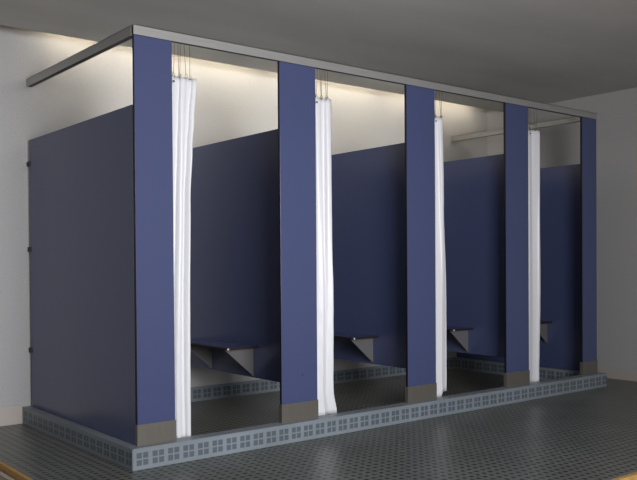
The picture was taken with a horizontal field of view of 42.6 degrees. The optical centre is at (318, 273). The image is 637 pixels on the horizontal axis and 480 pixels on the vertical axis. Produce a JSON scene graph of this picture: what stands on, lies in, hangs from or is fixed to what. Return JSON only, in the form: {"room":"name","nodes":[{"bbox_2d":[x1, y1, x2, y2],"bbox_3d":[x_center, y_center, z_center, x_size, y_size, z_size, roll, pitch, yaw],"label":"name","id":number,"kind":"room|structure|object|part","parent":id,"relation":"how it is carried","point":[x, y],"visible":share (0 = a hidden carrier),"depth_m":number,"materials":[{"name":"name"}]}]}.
{"room":"communal shower room","nodes":[
{"label":"communal shower room","id":0,"kind":"room"},
{"bbox_2d":[0,461,32,479],"bbox_3d":[-1.235,1.027,3.688,0.022,0.122,3.159,-1,1,-39],"label":"trim","id":1,"kind":"structure","parent":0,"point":[15,474],"depth_m":4.00,"materials":[{"name":"brown wood"}]},
{"bbox_2d":[0,25,486,406],"bbox_3d":[-1.320,-0.312,5.712,7.860,2.827,0.120,-1,1,-39],"label":"wall","id":2,"kind":"structure","parent":0,"point":[232,101],"depth_m":5.47,"materials":[{"name":"paint"}]},
{"bbox_2d":[0,471,14,479],"bbox_3d":[-1.274,1.042,3.687,0.025,0.092,3.112,-1,1,-39],"label":"trim","id":3,"kind":"structure","parent":2,"relation":"attached to","point":[3,476],"depth_m":4.00,"materials":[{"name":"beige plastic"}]},
{"bbox_2d":[0,405,22,425],"bbox_3d":[-2.047,0.896,5.054,0.426,0.119,0.010,-1,1,-39],"label":"baseboard","id":4,"kind":"structure","parent":2,"relation":"attached to","point":[9,415],"depth_m":5.14,"materials":[{"name":"beige plastic"}]},
{"bbox_2d":[190,129,279,381],"bbox_3d":[-0.590,-0.108,5.267,0.023,1.493,1.491,-1,1,-39],"label":"wall","id":5,"kind":"structure","parent":2,"relation":"attached to","point":[234,245],"depth_m":5.16,"materials":[{"name":"blue plastic"}]},
{"bbox_2d":[190,338,257,375],"bbox_3d":[-0.675,0.536,5.194,0.226,0.192,0.702,-1,1,-39],"label":"shower bench","id":6,"kind":"object","parent":5,"relation":"attached to","point":[242,353],"visible":0.99,"depth_m":5.03,"materials":[{"name":"grey metal"}]},
{"bbox_2d":[26,24,596,141],"bbox_3d":[0.184,-1.234,5.862,4.020,0.048,1.516,-1,1,-39],"label":"header rail","id":7,"kind":"object","parent":2,"relation":"attached to","point":[124,35],"visible":0.93,"depth_m":4.83,"materials":[{"name":"metal"}]},
{"bbox_3d":[-1.381,-1.207,4.628,0.034,0.048,1.482,-1,1,-39],"label":"rail","id":8,"kind":"part","parent":7,"relation":"part of","materials":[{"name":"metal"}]},
{"bbox_2d":[172,43,196,437],"bbox_3d":[-0.711,-0.161,4.253,0.198,2.061,0.046,-1,1,-39],"label":"shower curtain","id":9,"kind":"object","parent":7,"relation":"hanging from","point":[184,89],"visible":0.64,"depth_m":4.25,"materials":[{"name":"white fabric"}]},
{"bbox_2d":[315,71,336,415],"bbox_3d":[0.032,-0.178,4.848,0.183,2.053,0.045,-1,1,-39],"label":"shower curtain","id":10,"kind":"object","parent":7,"relation":"hanging from","point":[326,402],"visible":0.84,"depth_m":4.86,"materials":[{"name":"white fabric"}]},
{"bbox_3d":[0.648,-1.229,5.285,4.020,0.048,0.034,-1,1,-39],"label":"rail","id":11,"kind":"part","parent":7,"relation":"part of","materials":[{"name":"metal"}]},
{"bbox_2d":[435,92,446,396],"bbox_3d":[0.807,-0.193,5.471,0.162,2.049,0.039,-1,1,-42],"label":"shower curtain","id":12,"kind":"object","parent":7,"relation":"hanging from","point":[440,265],"visible":0.53,"depth_m":5.48,"materials":[{"name":"white fabric"}]},
{"bbox_3d":[1.727,-1.261,7.123,0.034,0.048,1.482,-1,1,-39],"label":"rail","id":13,"kind":"part","parent":7,"relation":"part of","materials":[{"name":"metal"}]},
{"bbox_2d":[528,108,540,382],"bbox_3d":[1.599,-0.203,6.104,0.201,2.057,0.043,-1,1,-39],"label":"shower curtain","id":14,"kind":"object","parent":7,"relation":"hanging from","point":[533,135],"visible":0.73,"depth_m":6.14,"materials":[{"name":"white fabric"}]},
{"bbox_2d":[191,357,452,401],"bbox_3d":[-0.272,0.871,6.481,3.958,0.107,0.009,-1,1,-39],"label":"trim","id":15,"kind":"structure","parent":2,"relation":"attached to","point":[209,392],"depth_m":6.36,"materials":[{"name":"tile"}]},
{"bbox_2d":[332,143,405,367],"bbox_3d":[0.189,-0.122,5.892,0.023,1.493,1.491,-1,1,-39],"label":"wall","id":16,"kind":"structure","parent":2,"relation":"attached to","point":[368,185],"depth_m":5.66,"materials":[{"name":"blue plastic"}]},
{"bbox_2d":[334,332,377,361],"bbox_3d":[0.104,0.522,5.819,0.226,0.192,0.702,-1,1,-39],"label":"shower bench","id":17,"kind":"object","parent":16,"relation":"attached to","point":[364,342],"visible":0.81,"depth_m":5.62,"materials":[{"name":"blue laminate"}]},
{"bbox_2d":[443,154,503,356],"bbox_3d":[0.961,-0.135,6.512,0.023,1.493,1.491,-1,1,-39],"label":"wall","id":18,"kind":"structure","parent":2,"relation":"attached to","point":[473,187],"depth_m":6.21,"materials":[{"name":"blue plastic"}]},
{"bbox_2d":[446,326,472,351],"bbox_3d":[0.876,0.509,6.439,0.226,0.192,0.702,-1,1,-39],"label":"shower bench","id":19,"kind":"object","parent":18,"relation":"attached to","point":[460,333],"visible":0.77,"depth_m":6.23,"materials":[{"name":"grey metal"}]},
{"bbox_2d":[0,0,636,111],"bbox_3d":[0.291,-1.499,3.641,7.810,0.020,4.712,-1,1,-39],"label":"ceiling","id":20,"kind":"structure","parent":0,"point":[543,51],"depth_m":5.13,"materials":[{"name":"paint"}]},
{"bbox_2d":[0,369,636,479],"bbox_3d":[0.711,0.944,5.264,4.988,0.020,3.137,-1,1,-39],"label":"floor","id":21,"kind":"structure","parent":0,"point":[591,434],"depth_m":4.50,"materials":[{"name":"tile"}]},
{"bbox_2d":[22,357,606,470],"bbox_3d":[0.216,0.875,5.874,4.128,0.107,1.565,-1,1,-39],"label":"kerb","id":22,"kind":"object","parent":21,"relation":"on","point":[125,454],"visible":0.84,"depth_m":4.78,"materials":[{"name":"tile"}]},
{"bbox_2d":[26,104,135,443],"bbox_3d":[-1.378,0.003,4.635,0.023,1.687,1.491,-1,1,-39],"label":"wall","id":23,"kind":"structure","parent":22,"relation":"on","point":[81,249],"depth_m":4.51,"materials":[{"name":"blue plastic"}]},
{"bbox_2d":[132,34,175,445],"bbox_3d":[-0.826,-0.163,4.106,0.216,2.031,0.027,-1,1,-39],"label":"pilaster","id":24,"kind":"object","parent":22,"relation":"on","point":[151,57],"visible":1,"depth_m":4.09,"materials":[{"name":"blue laminate"}]},
{"bbox_2d":[277,61,317,422],"bbox_3d":[-0.118,-0.175,4.674,0.264,2.031,0.027,-1,1,-39],"label":"pilaster","id":25,"kind":"object","parent":22,"relation":"on","point":[296,83],"visible":1,"depth_m":4.66,"materials":[{"name":"blue laminate"}]},
{"bbox_2d":[404,85,436,402],"bbox_3d":[0.661,-0.189,5.300,0.267,2.031,0.027,-1,1,-39],"label":"pilaster","id":26,"kind":"object","parent":22,"relation":"on","point":[419,102],"visible":1,"depth_m":5.29,"materials":[{"name":"blue laminate"}]},
{"bbox_2d":[503,103,529,387],"bbox_3d":[1.434,-0.203,5.921,0.268,2.031,0.027,-1,1,-39],"label":"pilaster","id":27,"kind":"object","parent":22,"relation":"on","point":[515,117],"visible":1,"depth_m":5.91,"materials":[{"name":"blue laminate"}]},
{"bbox_2d":[457,164,580,370],"bbox_3d":[1.743,-0.052,7.141,0.023,1.687,1.491,-1,1,-39],"label":"wall","id":28,"kind":"structure","parent":22,"relation":"on","point":[559,185],"depth_m":6.80,"materials":[{"name":"blue plastic"}]},
{"bbox_2d":[540,320,551,342],"bbox_3d":[1.658,0.495,7.067,0.226,0.192,0.702,-1,1,-39],"label":"shower bench","id":29,"kind":"object","parent":28,"relation":"attached to","point":[543,324],"visible":0.16,"depth_m":6.87,"materials":[{"name":"blue laminate"}]},
{"bbox_2d":[580,117,597,374],"bbox_3d":[2.145,-0.215,6.492,0.205,2.031,0.027,-1,1,-39],"label":"pilaster","id":30,"kind":"object","parent":22,"relation":"on","point":[588,199],"visible":1,"depth_m":6.47,"materials":[{"name":"blue plastic"}]},
{"bbox_2d":[487,87,636,371],"bbox_3d":[3.124,-0.350,6.311,0.120,2.827,4.512,-1,1,-39],"label":"wall","id":31,"kind":"structure","parent":0,"point":[616,121],"depth_m":6.99,"materials":[{"name":"paint"}]},
{"bbox_2d":[598,367,636,381],"bbox_3d":[3.082,0.863,6.286,0.010,0.082,4.512,-1,1,-39],"label":"baseboard","id":32,"kind":"structure","parent":31,"relation":"attached to","point":[611,373],"depth_m":6.93,"materials":[{"name":"beige plastic"}]},
{"bbox_2d":[611,472,636,479],"bbox_3d":[1.703,1.002,4.030,4.988,0.122,0.030,-1,1,-39],"label":"trim","id":33,"kind":"structure","parent":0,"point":[632,476],"depth_m":3.81,"materials":[{"name":"brown wood"}]}
]}

